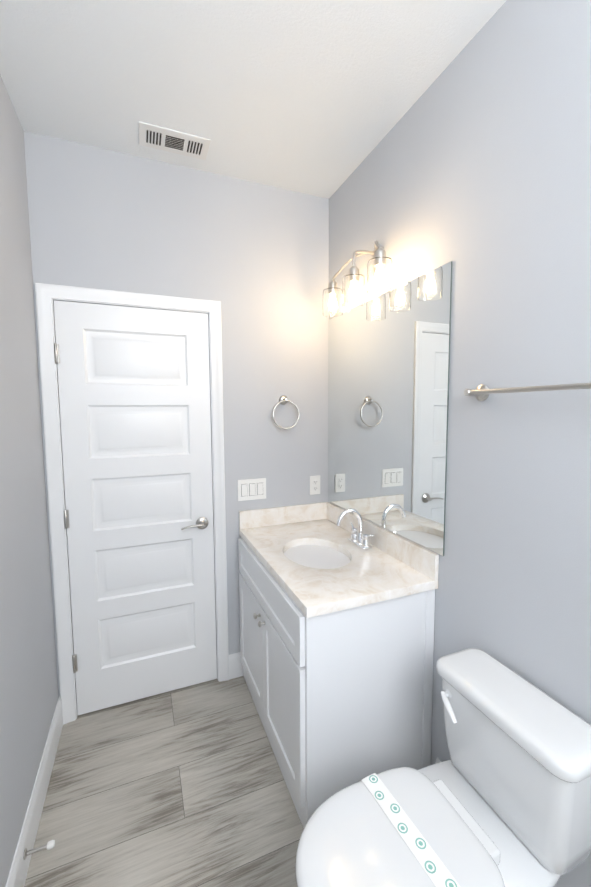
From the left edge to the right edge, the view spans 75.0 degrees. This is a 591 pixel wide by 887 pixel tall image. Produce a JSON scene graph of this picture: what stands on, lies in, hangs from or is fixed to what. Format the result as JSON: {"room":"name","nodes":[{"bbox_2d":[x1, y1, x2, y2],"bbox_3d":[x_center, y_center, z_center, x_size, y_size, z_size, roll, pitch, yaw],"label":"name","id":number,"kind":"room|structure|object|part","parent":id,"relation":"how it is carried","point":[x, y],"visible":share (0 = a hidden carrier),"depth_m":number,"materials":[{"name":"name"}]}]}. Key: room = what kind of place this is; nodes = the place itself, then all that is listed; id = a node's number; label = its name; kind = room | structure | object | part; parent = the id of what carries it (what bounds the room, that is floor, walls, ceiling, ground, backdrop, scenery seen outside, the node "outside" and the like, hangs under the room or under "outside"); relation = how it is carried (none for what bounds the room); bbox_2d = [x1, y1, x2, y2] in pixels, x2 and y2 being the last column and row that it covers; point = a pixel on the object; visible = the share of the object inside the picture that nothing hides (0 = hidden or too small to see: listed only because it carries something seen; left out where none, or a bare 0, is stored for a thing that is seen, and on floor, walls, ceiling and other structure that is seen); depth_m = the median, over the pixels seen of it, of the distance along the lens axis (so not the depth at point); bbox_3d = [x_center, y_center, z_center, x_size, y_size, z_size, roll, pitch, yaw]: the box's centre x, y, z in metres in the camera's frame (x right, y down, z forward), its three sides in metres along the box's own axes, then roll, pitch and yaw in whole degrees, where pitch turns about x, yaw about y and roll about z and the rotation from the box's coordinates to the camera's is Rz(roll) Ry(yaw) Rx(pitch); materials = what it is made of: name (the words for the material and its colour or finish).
{"room":"bathroom","nodes":[
{"label":"bathroom","id":0,"kind":"room"},
{"bbox_2d":[0,75,58,886],"bbox_3d":[-0.606,0.141,0.267,0.100,2.745,3.250,-2,5,-22],"label":"wall","id":1,"kind":"structure","parent":0,"point":[29,694],"depth_m":1.43,"materials":[{"name":"paint"}]},
{"bbox_2d":[6,696,62,886],"bbox_3d":[-0.545,1.437,0.400,0.014,0.140,3.248,-2,5,-22],"label":"baseboard","id":2,"kind":"structure","parent":1,"relation":"attached to","point":[17,876],"depth_m":1.42,"materials":[{"name":"white wood"}]},
{"bbox_2d":[24,840,54,859],"bbox_3d":[-0.850,1.347,1.281,0.085,0.028,0.028,-2,5,-22],"label":"door stop","id":3,"kind":"object","parent":1,"relation":"attached to","point":[49,845],"visible":1,"depth_m":1.28,"materials":[{"name":"silver metal"}]},
{"bbox_3d":[-0.859,1.348,1.277,0.066,0.028,0.028,-2,5,-22],"label":"rod","id":4,"kind":"part","parent":3,"relation":"part of","materials":[{"name":"silver metal"}]},
{"bbox_2d":[24,676,303,886],"bbox_3d":[0.134,1.529,0.683,1.678,0.100,3.450,-2,5,-22],"label":"floor","id":5,"kind":"structure","parent":0,"point":[184,786],"depth_m":1.52,"materials":[{"name":"grey wood"}]},
{"bbox_2d":[238,502,438,827],"bbox_3d":[0.101,0.847,1.857,0.606,1.058,0.948,-2,5,-22],"label":"bathroom vanity","id":6,"kind":"object","parent":5,"relation":"on","point":[337,607],"visible":1,"depth_m":1.50,"materials":[{"name":"painted wood"},{"name":"cultured marble"},{"name":"brushed nickel"}]},
{"bbox_3d":[-0.224,0.999,1.980,0.019,0.522,0.441,-2,5,-22],"label":"door","id":7,"kind":"part","parent":6,"relation":"part of","materials":[{"name":"white wood"}]},
{"bbox_3d":[-0.179,0.796,1.779,0.032,0.027,0.027,-2,5,-22],"label":"knob","id":8,"kind":"part","parent":6,"relation":"part of","materials":[{"name":"silver metal"}]},
{"bbox_3d":[-0.152,0.801,1.713,0.032,0.027,0.027,-2,5,-22],"label":"knob","id":9,"kind":"part","parent":6,"relation":"part of","materials":[{"name":"silver metal"}]},
{"bbox_3d":[-0.143,0.654,1.743,0.019,0.181,0.886,-2,5,-22],"label":"drawer","id":10,"kind":"part","parent":6,"relation":"part of","materials":[{"name":"white wood"}]},
{"bbox_3d":[-0.123,0.967,1.777,0.020,0.834,0.918,-2,5,-22],"label":"frame","id":11,"kind":"part","parent":6,"relation":"part of","materials":[{"name":"white wood"}]},
{"bbox_3d":[-0.057,1.033,1.569,0.019,0.522,0.441,-2,5,-22],"label":"door","id":12,"kind":"part","parent":6,"relation":"part of","materials":[{"name":"white wood"}]},
{"bbox_2d":[239,519,437,617],"bbox_3d":[0.120,0.523,1.838,0.561,0.035,0.948,-2,5,-22],"label":"countertop","id":13,"kind":"structure","parent":6,"relation":"on","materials":[{"name":"stone"}]},
{"bbox_2d":[336,508,375,549],"bbox_3d":[0.268,0.408,1.871,0.158,0.188,0.219,-2,5,-22],"label":"faucet","id":14,"kind":"object","parent":13,"relation":"on","point":[357,540],"depth_m":1.88,"materials":[{"name":"silver metal"}]},
{"bbox_2d":[295,648,590,886],"bbox_3d":[0.359,1.080,1.014,0.746,0.734,0.436,-2,5,-22],"label":"toilet","id":15,"kind":"object","parent":5,"relation":"on","point":[501,797],"visible":1,"depth_m":0.99,"materials":[{"name":"white ceramic"}]},
{"bbox_3d":[0.230,1.017,0.956,0.468,0.028,0.376,-2,5,-22],"label":"lid","id":16,"kind":"part","parent":15,"relation":"part of","materials":[{"name":"white plastic"}]},
{"bbox_3d":[0.466,0.802,1.173,0.026,0.050,0.075,-2,5,-22],"label":"flush lever","id":17,"kind":"part","parent":15,"relation":"part of","materials":[{"name":"white plastic"}]},
{"bbox_3d":[0.352,1.247,1.024,0.702,0.400,0.372,-2,5,-22],"label":"bowl","id":18,"kind":"part","parent":15,"relation":"part of","materials":[{"name":"white ceramic"}]},
{"bbox_3d":[0.612,0.725,1.087,0.196,0.042,0.436,-2,5,-22],"label":"tank lid","id":19,"kind":"part","parent":15,"relation":"part of","materials":[{"name":"white ceramic"}]},
{"bbox_3d":[0.617,0.892,1.102,0.176,0.299,0.408,-2,5,-22],"label":"tank","id":20,"kind":"part","parent":15,"relation":"part of","materials":[{"name":"white ceramic"}]},
{"bbox_2d":[24,131,328,695],"bbox_3d":[-0.503,-0.018,2.108,1.678,2.745,0.100,-2,5,-22],"label":"wall","id":21,"kind":"structure","parent":0,"point":[253,257],"depth_m":2.06,"materials":[{"name":"paint"}]},
{"bbox_2d":[35,283,228,724],"bbox_3d":[-0.790,0.313,2.010,0.828,2.105,0.118,-2,5,-22],"label":"door frame","id":22,"kind":"structure","parent":21,"relation":"attached to","point":[45,293],"depth_m":1.87,"materials":[{"name":"white wood"}]},
{"bbox_2d":[54,300,216,714],"bbox_3d":[-0.784,0.342,1.986,0.706,2.028,0.049,-2,5,-22],"label":"door","id":23,"kind":"structure","parent":21,"relation":"in","point":[134,397],"depth_m":1.97,"materials":[{"name":"white wood"}]},
{"bbox_3d":[-1.099,-0.415,1.775,0.020,0.094,0.014,-2,5,-22],"label":"door hinge","id":24,"kind":"part","parent":23,"relation":"part of","materials":[{"name":"silver metal"}]},
{"bbox_3d":[-1.095,0.362,1.842,0.020,0.094,0.014,-2,5,-22],"label":"door hinge","id":25,"kind":"part","parent":23,"relation":"part of","materials":[{"name":"silver metal"}]},
{"bbox_3d":[-1.091,1.089,1.905,0.020,0.094,0.014,-2,5,-22],"label":"door hinge","id":26,"kind":"part","parent":23,"relation":"part of","materials":[{"name":"silver metal"}]},
{"bbox_2d":[196,517,207,528],"bbox_3d":[-0.498,0.434,2.071,0.066,0.066,0.051,-2,5,-22],"label":"rose","id":27,"kind":"object","parent":23,"relation":"attached to","point":[203,520],"visible":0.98,"depth_m":2.08,"materials":[{"name":"silver metal"}]},
{"bbox_2d":[181,524,204,529],"bbox_3d":[-0.541,0.440,2.033,0.120,0.023,0.024,-2,5,-22],"label":"lever","id":28,"kind":"object","parent":27,"relation":"attached to","point":[196,525],"visible":0.96,"depth_m":2.02,"materials":[{"name":"silver metal"}]},
{"bbox_2d":[229,652,242,679],"bbox_3d":[-0.343,1.279,2.220,0.094,0.140,0.014,-2,5,-22],"label":"baseboard","id":29,"kind":"structure","parent":21,"relation":"attached to","point":[235,667],"depth_m":2.21,"materials":[{"name":"white wood"}]},
{"bbox_2d":[238,478,265,500],"bbox_3d":[-0.245,0.260,2.177,0.166,0.120,0.010,-2,5,-22],"label":"switch plate","id":30,"kind":"object","parent":21,"relation":"attached to","point":[251,489],"visible":1,"depth_m":2.17,"materials":[{"name":"white plastic"}]},
{"bbox_2d":[272,395,299,428],"bbox_3d":[-0.059,-0.178,2.192,0.166,0.194,0.053,-2,5,-22],"label":"towel ring","id":31,"kind":"object","parent":21,"relation":"attached to","point":[283,400],"visible":0.98,"depth_m":2.18,"materials":[{"name":"silver metal"}]},
{"bbox_2d":[310,475,319,494],"bbox_3d":[0.119,0.251,2.324,0.070,0.115,0.010,-2,5,-22],"label":"electrical outlet plate","id":32,"kind":"object","parent":21,"relation":"attached to","point":[314,485],"visible":1,"depth_m":2.32,"materials":[{"name":"white plastic"}]},
{"bbox_2d":[0,0,505,198],"bbox_3d":[0.117,-1.306,0.439,1.678,0.100,3.450,-2,5,-22],"label":"ceiling","id":33,"kind":"structure","parent":0,"point":[319,98],"depth_m":1.39,"materials":[{"name":"white paint"}]},
{"bbox_2d":[139,121,210,159],"bbox_3d":[-0.546,-1.359,1.738,0.300,0.008,0.150,-2,5,-22],"label":"ceiling vent","id":34,"kind":"object","parent":33,"relation":"in","point":[171,140],"visible":1,"depth_m":1.73,"materials":[{"name":"white metal"}]},
{"bbox_2d":[329,0,590,886],"bbox_3d":[0.857,0.082,0.856,0.100,2.745,3.250,-2,5,-22],"label":"wall","id":35,"kind":"structure","parent":0,"point":[474,166],"depth_m":1.18,"materials":[{"name":"paint"}]},
{"bbox_2d":[323,241,392,316],"bbox_3d":[0.302,-0.766,1.761,0.185,0.258,0.512,-2,5,-22],"label":"sconce","id":36,"kind":"object","parent":35,"relation":"attached to","point":[351,293],"visible":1,"depth_m":1.71,"materials":[{"name":"glass"}]},
{"bbox_2d":[328,280,336,287],"bbox_3d":[0.187,-0.783,1.935,0.047,0.066,0.047,-2,5,-22],"label":"socket","id":37,"kind":"object","parent":36,"relation":"attached to","point":[332,283],"depth_m":1.91,"materials":[{"name":"silver metal"}]},
{"bbox_3d":[0.188,-0.712,1.941,0.102,0.121,0.102,-2,5,-22],"label":"lamp shade","id":38,"kind":"part","parent":36,"relation":"part of","materials":[{"name":"glass"}]},
{"bbox_3d":[0.277,-0.854,1.858,0.128,0.096,0.210,-2,5,-22],"label":"arm","id":39,"kind":"part","parent":36,"relation":"part of"},
{"bbox_3d":[0.264,-0.697,1.752,0.102,0.121,0.102,-2,5,-22],"label":"lamp shade","id":40,"kind":"part","parent":36,"relation":"part of","materials":[{"name":"clear glass"}]},
{"bbox_2d":[349,266,358,273],"bbox_3d":[0.264,-0.767,1.746,0.047,0.066,0.047,-2,5,-22],"label":"socket","id":41,"kind":"object","parent":36,"relation":"attached to","point":[353,270],"depth_m":1.73,"materials":[{"name":"silver metal"}]},
{"bbox_3d":[0.315,-0.841,1.760,0.125,0.082,0.013,-2,5,-22],"label":"arm","id":42,"kind":"part","parent":36,"relation":"part of"},
{"bbox_3d":[0.356,-0.837,1.663,0.128,0.096,0.210,-2,5,-22],"label":"arm","id":43,"kind":"part","parent":36,"relation":"part of"},
{"bbox_2d":[374,248,385,256],"bbox_3d":[0.341,-0.751,1.556,0.047,0.066,0.047,-2,5,-22],"label":"socket","id":44,"kind":"object","parent":36,"relation":"attached to","point":[380,252],"depth_m":1.54,"materials":[{"name":"silver metal"}]},
{"bbox_3d":[0.341,-0.681,1.562,0.102,0.121,0.102,-2,5,-22],"label":"lamp shade","id":45,"kind":"part","parent":36,"relation":"part of","materials":[{"name":"glass"}]},
{"bbox_2d":[328,261,451,555],"bbox_3d":[0.379,-0.153,1.871,0.007,1.092,0.969,-2,5,-22],"label":"mirror","id":46,"kind":"object","parent":35,"relation":"attached to","point":[388,372],"visible":1,"depth_m":1.71,"materials":[{"name":"silver mirror"}]},
{"bbox_2d":[464,383,590,400],"bbox_3d":[0.701,-0.143,0.984,0.073,0.056,0.666,-2,5,-22],"label":"towel bar","id":47,"kind":"object","parent":35,"relation":"attached to","point":[481,392],"visible":1,"depth_m":1.08,"materials":[{"name":"silver metal"}]},
{"bbox_3d":[0.587,-0.167,1.266,0.073,0.056,0.056,-2,5,-22],"label":"post","id":48,"kind":"part","parent":47,"relation":"part of","materials":[{"name":"silver metal"}]}
]}

